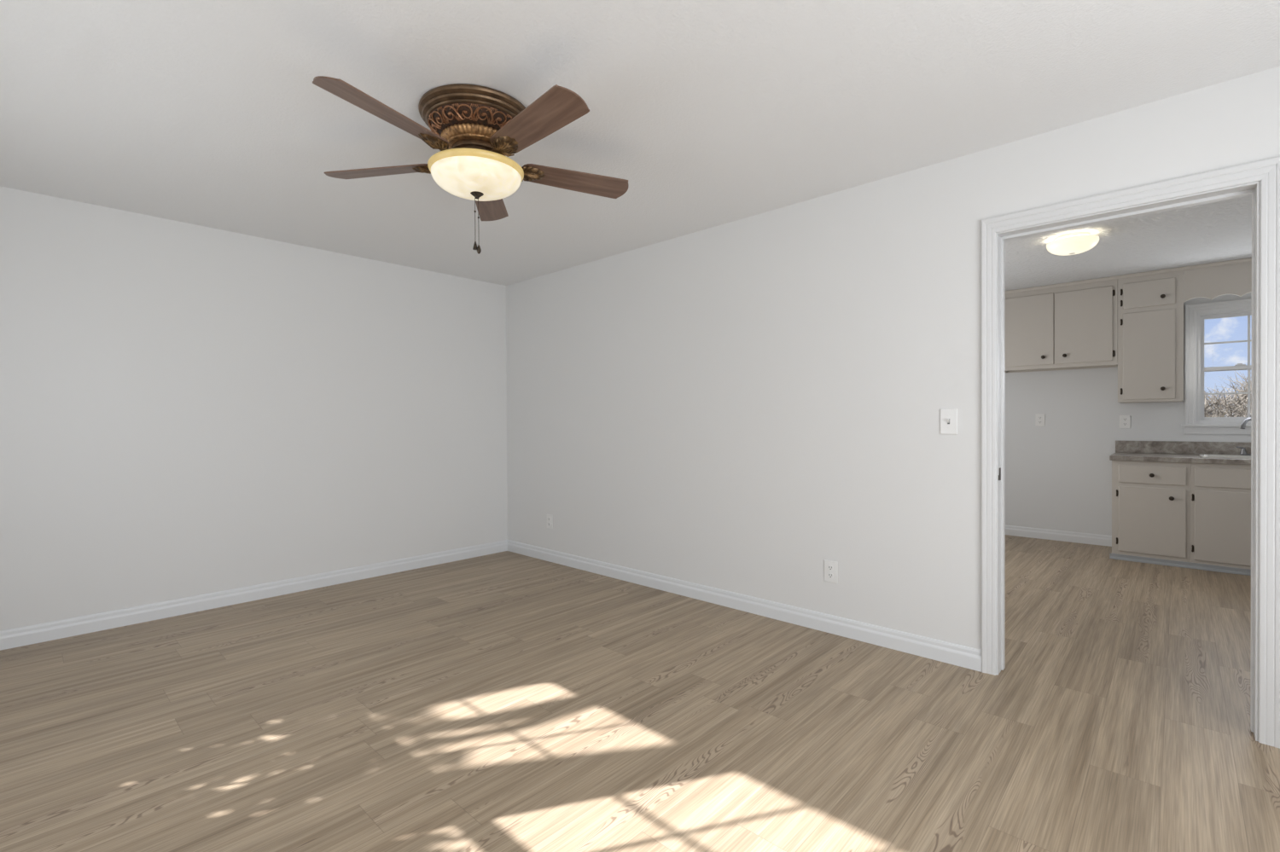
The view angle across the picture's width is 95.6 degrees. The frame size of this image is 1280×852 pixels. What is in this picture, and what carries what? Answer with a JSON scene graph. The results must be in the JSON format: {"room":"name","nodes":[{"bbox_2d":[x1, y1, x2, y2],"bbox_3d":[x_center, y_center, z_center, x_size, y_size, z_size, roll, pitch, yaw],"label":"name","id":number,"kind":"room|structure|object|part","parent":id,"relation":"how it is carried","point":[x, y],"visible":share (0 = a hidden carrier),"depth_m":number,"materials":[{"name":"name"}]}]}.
{"room":"empty living room","nodes":[
{"label":"empty living room","id":0,"kind":"room"},
{"bbox_2d":[0,186,507,631],"bbox_3d":[-2.567,-0.057,3.998,0.120,2.440,3.803,0,1,43],"label":"wall","id":1,"kind":"structure","parent":0,"point":[187,410],"depth_m":3.75,"materials":[{"name":"white paint"}]},
{"bbox_2d":[0,540,507,651],"bbox_3d":[-2.470,1.113,4.006,0.014,0.099,3.683,0,1,43],"label":"baseboard","id":2,"kind":"structure","parent":1,"relation":"attached to","point":[21,637],"depth_m":3.74,"materials":[{"name":"white paint"}]},
{"bbox_2d":[0,535,1279,851],"bbox_3d":[1.025,1.208,3.377,6.232,0.120,7.759,0,1,43],"label":"floor","id":3,"kind":"structure","parent":0,"point":[506,701],"depth_m":2.27,"materials":[{"name":"brown wood"}]},
{"bbox_2d":[1111,460,1190,562],"bbox_3d":[4.365,0.700,4.954,0.481,0.834,0.649,0,1,43],"label":"base cabinet","id":4,"kind":"object","parent":3,"relation":"on","point":[1151,500],"visible":0.98,"depth_m":4.73,"materials":[{"name":"grey paint"}]},
{"bbox_3d":[4.175,0.394,4.734,0.413,0.148,0.018,0,1,43],"label":"drawer","id":5,"kind":"part","parent":4,"relation":"part of","materials":[{"name":"grey paint"}]},
{"bbox_3d":[4.177,0.771,4.737,0.413,0.546,0.018,0,1,43],"label":"door","id":6,"kind":"part","parent":4,"relation":"part of","materials":[{"name":"grey paint"}]},
{"bbox_2d":[1190,463,1250,570],"bbox_3d":[4.828,0.701,4.524,0.782,0.834,0.649,0,1,43],"label":"base cabinet","id":7,"kind":"object","parent":3,"relation":"on","point":[1220,494],"visible":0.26,"depth_m":4.46,"materials":[{"name":"grey paint"}]},
{"bbox_2d":[1109,441,1250,465],"bbox_3d":[4.647,0.208,4.694,1.281,0.150,0.637,0,1,43],"label":"countertop","id":8,"kind":"structure","parent":7,"relation":"on","point":[1159,451],"depth_m":4.93,"materials":[{"name":"grey laminate"}]},
{"bbox_2d":[1198,453,1250,459],"bbox_3d":[4.805,0.326,4.535,0.615,0.184,0.430,0,1,43],"label":"sink","id":9,"kind":"object","parent":8,"relation":"in","point":[1231,456],"visible":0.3,"depth_m":4.68,"materials":[{"name":"silver metal"}]},
{"bbox_2d":[1235,417,1250,455],"bbox_3d":[4.916,0.080,4.602,0.257,0.305,0.170,0,1,43],"label":"kitchen faucet","id":10,"kind":"object","parent":8,"relation":"on","point":[1242,452],"visible":0.38,"depth_m":4.67,"materials":[{"name":"silver metal"}]},
{"bbox_3d":[4.879,0.191,4.708,0.073,0.064,0.042,0,0,16],"label":"handle","id":11,"kind":"part","parent":10,"relation":"part of","materials":[{"name":"silver metal"}]},
{"bbox_3d":[4.881,0.075,4.632,0.200,0.297,0.048,0,0,-10],"label":"spout","id":12,"kind":"part","parent":10,"relation":"part of","materials":[{"name":"silver metal"}]},
{"bbox_2d":[1109,552,1250,575],"bbox_3d":[4.652,1.094,4.700,1.278,0.045,0.608,0,1,43],"label":"base strip","id":13,"kind":"object","parent":7,"relation":"attached to","point":[1115,556],"visible":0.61,"depth_m":4.61,"materials":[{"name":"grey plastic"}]},
{"bbox_3d":[4.494,0.774,4.443,0.354,0.550,0.018,0,1,43],"label":"door","id":14,"kind":"part","parent":7,"relation":"part of","materials":[{"name":"grey paint"}]},
{"bbox_2d":[0,0,1279,290],"bbox_3d":[1.011,-1.366,3.356,6.232,0.150,7.759,0,1,43],"label":"ceiling","id":15,"kind":"structure","parent":0,"point":[210,113],"depth_m":2.28,"materials":[{"name":"white paint"}]},
{"bbox_2d":[312,75,628,254],"bbox_3d":[-0.641,-0.992,2.330,1.254,0.565,1.285,0,1,43],"label":"ceiling fan","id":16,"kind":"object","parent":15,"relation":"hanging from","point":[474,128],"visible":1,"depth_m":2.22,"materials":[{"name":"brown wood"}]},
{"bbox_3d":[-1.083,-1.075,2.442,0.497,0.006,0.143,0,13,10],"label":"blade","id":17,"kind":"part","parent":16,"relation":"part of","materials":[{"name":"brown wood"}]},
{"bbox_3d":[-0.867,-1.073,1.994,0.143,0.006,0.497,15,7,27],"label":"blade","id":18,"kind":"part","parent":16,"relation":"part of","materials":[{"name":"brown wood"}]},
{"bbox_3d":[-0.674,-0.847,2.370,0.008,0.186,0.008,0,1,43],"label":"pull chain","id":19,"kind":"part","parent":16,"relation":"part of","materials":[{"name":"brown metal"}]},
{"bbox_3d":[-0.666,-0.988,2.368,0.355,0.075,0.355,0,1,43],"label":"lamp shade","id":20,"kind":"part","parent":16,"relation":"part of","materials":[{"name":"beige glass"}]},
{"bbox_3d":[-0.724,-1.080,2.787,0.143,0.006,0.497,-13,2,-7],"label":"blade","id":21,"kind":"part","parent":16,"relation":"part of","materials":[{"name":"brown wood"}]},
{"bbox_3d":[-0.373,-1.076,2.062,0.143,0.006,0.497,17,-11,-42],"label":"blade","id":22,"kind":"part","parent":16,"relation":"part of","materials":[{"name":"brown wood"}]},
{"bbox_3d":[-0.285,-1.081,2.551,0.497,0.006,0.143,-1,-12,-26],"label":"blade","id":23,"kind":"part","parent":16,"relation":"part of","materials":[{"name":"brown wood"}]},
{"bbox_2d":[1046,232,1099,255],"bbox_3d":[2.971,-1.249,3.987,0.291,0.117,0.291,0,1,43],"label":"ceiling light","id":24,"kind":"object","parent":15,"relation":"attached to","point":[1078,242],"visible":1,"depth_m":3.91,"materials":[{"name":"white glass"}]},
{"bbox_2d":[506,65,1279,650],"bbox_3d":[1.014,-0.071,3.361,6.232,2.440,0.139,0,1,43],"label":"wall","id":25,"kind":"structure","parent":0,"point":[746,405],"depth_m":3.31,"materials":[{"name":"white paint"}]},
{"bbox_2d":[546,514,552,529],"bbox_3d":[-0.769,0.808,4.928,0.078,0.120,0.010,0,1,43],"label":"wall outlet","id":26,"kind":"object","parent":25,"relation":"attached to","point":[549,518],"visible":1,"depth_m":4.92,"materials":[{"name":"white plastic"}]},
{"bbox_2d":[507,540,981,672],"bbox_3d":[0.196,1.098,4.032,3.856,0.099,0.014,0,1,43],"label":"baseboard","id":27,"kind":"structure","parent":25,"relation":"attached to","point":[951,654],"depth_m":3.43,"materials":[{"name":"white paint"}]},
{"bbox_2d":[824,559,837,583],"bbox_3d":[1.062,0.807,3.227,0.078,0.120,0.010,0,1,43],"label":"wall outlet","id":28,"kind":"object","parent":25,"relation":"attached to","point":[830,567],"visible":1,"depth_m":3.22,"materials":[{"name":"white plastic"}]},
{"bbox_2d":[827,573,833,578],"bbox_3d":[1.060,0.829,3.225,0.033,0.027,0.004,0,1,43],"label":"receptacle","id":29,"kind":"object","parent":28,"relation":"attached to","point":[829,575],"depth_m":3.22,"materials":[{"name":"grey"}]},
{"bbox_2d":[827,565,833,570],"bbox_3d":[1.060,0.786,3.225,0.033,0.027,0.004,0,1,43],"label":"receptacle","id":30,"kind":"object","parent":28,"relation":"attached to","point":[829,567],"depth_m":3.22,"materials":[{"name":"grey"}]},
{"bbox_2d":[940,408,957,434],"bbox_3d":[1.492,-0.025,2.807,0.076,0.124,0.023,0,1,43],"label":"light switch","id":31,"kind":"object","parent":25,"relation":"attached to","point":[948,416],"visible":1,"depth_m":2.81,"materials":[{"name":"white plastic"}]},
{"bbox_2d":[981,156,1279,749],"bbox_3d":[1.999,0.094,2.447,0.949,2.114,0.176,0,1,43],"label":"door frame","id":32,"kind":"structure","parent":25,"relation":"in","point":[1260,179],"depth_m":2.18,"materials":[{"name":"white paint"}]},
{"bbox_3d":[1.672,0.221,2.697,0.003,0.058,0.044,0,1,43],"label":"strike plate","id":33,"kind":"part","parent":32,"relation":"part of","materials":[{"name":"brown metal"}]},
{"bbox_2d":[1004,291,1251,535],"bbox_3d":[4.220,-0.107,5.605,3.390,2.440,0.120,0,1,43],"label":"wall","id":34,"kind":"structure","parent":0,"point":[1058,474],"depth_m":5.59,"materials":[{"name":"white paint"}]},
{"bbox_2d":[1035,413,1045,426],"bbox_3d":[3.968,-0.065,5.751,0.078,0.120,0.010,0,1,43],"label":"wall outlet","id":35,"kind":"object","parent":34,"relation":"attached to","point":[1039,418],"visible":1,"depth_m":5.75,"materials":[{"name":"white plastic"}]},
{"bbox_2d":[1004,525,1111,546],"bbox_3d":[3.716,1.063,5.998,1.880,0.099,0.014,0,1,43],"label":"baseboard","id":36,"kind":"structure","parent":34,"relation":"attached to","point":[1095,539],"depth_m":5.65,"materials":[{"name":"white paint"}]},
{"bbox_2d":[1004,279,1117,372],"bbox_3d":[3.956,-0.935,5.504,0.909,0.777,0.369,0,1,43],"label":"upper cabinet","id":37,"kind":"object","parent":34,"relation":"attached to","point":[1075,327],"visible":0.82,"depth_m":5.36,"materials":[{"name":"grey paint"}]},
{"bbox_3d":[3.699,-0.914,5.542,0.419,0.664,0.018,0,1,43],"label":"door","id":38,"kind":"part","parent":37,"relation":"part of","materials":[{"name":"grey paint"}]},
{"bbox_3d":[4.011,-0.911,5.252,0.419,0.659,0.018,0,1,43],"label":"door","id":39,"kind":"part","parent":37,"relation":"part of","materials":[{"name":"grey paint"}]},
{"bbox_2d":[1004,257,1251,294],"bbox_3d":[4.306,-1.304,4.965,2.154,0.032,0.016,0,1,43],"label":"trim","id":40,"kind":"structure","parent":37,"relation":"attached to","point":[1248,259],"depth_m":5.00,"materials":[{"name":"grey paint"}]},
{"bbox_2d":[1119,415,1130,428],"bbox_3d":[4.442,-0.044,5.311,0.078,0.120,0.010,0,1,43],"label":"wall outlet","id":41,"kind":"object","parent":34,"relation":"attached to","point":[1125,421],"visible":1,"depth_m":5.31,"materials":[{"name":"white plastic"}]},
{"bbox_2d":[1117,271,1183,403],"bbox_3d":[4.446,-0.768,5.051,0.421,1.109,0.369,0,1,43],"label":"upper cabinet","id":42,"kind":"object","parent":34,"relation":"attached to","point":[1150,308],"visible":1,"depth_m":4.93,"materials":[{"name":"grey paint"}]},
{"bbox_3d":[4.340,-0.610,4.950,0.336,0.750,0.018,0,1,43],"label":"door","id":43,"kind":"part","parent":42,"relation":"part of","materials":[{"name":"grey paint"}]},
{"bbox_3d":[4.337,-1.135,4.946,0.336,0.220,0.018,0,1,43],"label":"door","id":44,"kind":"part","parent":42,"relation":"part of","materials":[{"name":"grey paint"}]},
{"bbox_2d":[1183,261,1251,302],"bbox_3d":[4.807,-1.174,4.525,0.821,0.293,0.019,0,1,43],"label":"window valance","id":45,"kind":"object","parent":42,"relation":"attached to","point":[1212,282],"visible":0.71,"depth_m":4.66,"materials":[{"name":"grey paint"}]},
{"bbox_2d":[1115,441,1250,454],"bbox_3d":[4.857,0.185,4.920,1.281,0.111,0.019,0,1,43],"label":"backsplash","id":46,"kind":"structure","parent":34,"relation":"attached to","point":[1146,447],"depth_m":5.04,"materials":[{"name":"grey laminate"}]},
{"bbox_2d":[1181,298,1251,434],"bbox_3d":[5.046,-0.495,4.804,0.826,1.119,0.160,0,1,43],"label":"window","id":47,"kind":"structure","parent":34,"relation":"in","point":[1195,422],"depth_m":4.97,"materials":[{"name":"white paint"}]},
{"bbox_3d":[5.060,-0.503,4.819,0.640,0.965,0.120,0,1,43],"label":"frame","id":48,"kind":"part","parent":47,"relation":"part of","materials":[{"name":"white paint"}]},
{"bbox_3d":[5.068,-0.714,4.827,0.580,0.482,0.028,0,1,43],"label":"sash","id":49,"kind":"part","parent":47,"relation":"part of","materials":[{"name":"white paint"}]},
{"bbox_3d":[5.050,-0.280,4.809,0.580,0.458,0.028,0,1,43],"label":"sash","id":50,"kind":"part","parent":47,"relation":"part of","materials":[{"name":"white paint"}]},
{"label":"outside","id":51,"kind":"structure","parent":0,"visible":0},
{"bbox_3d":[20.433,1.502,21.987,180.000,0.020,180.000,0,1,43],"label":"ground","id":52,"kind":"structure","parent":51,"visible":0},
{"bbox_2d":[1204,372,1250,417],"bbox_3d":[12.993,0.085,13.257,14.026,3.053,4.541,0,1,43],"label":"thicket","id":53,"kind":"object","parent":52,"relation":"on","point":[1218,410],"visible":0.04,"depth_m":12.32,"materials":[{"name":"beige plant"}]}
]}

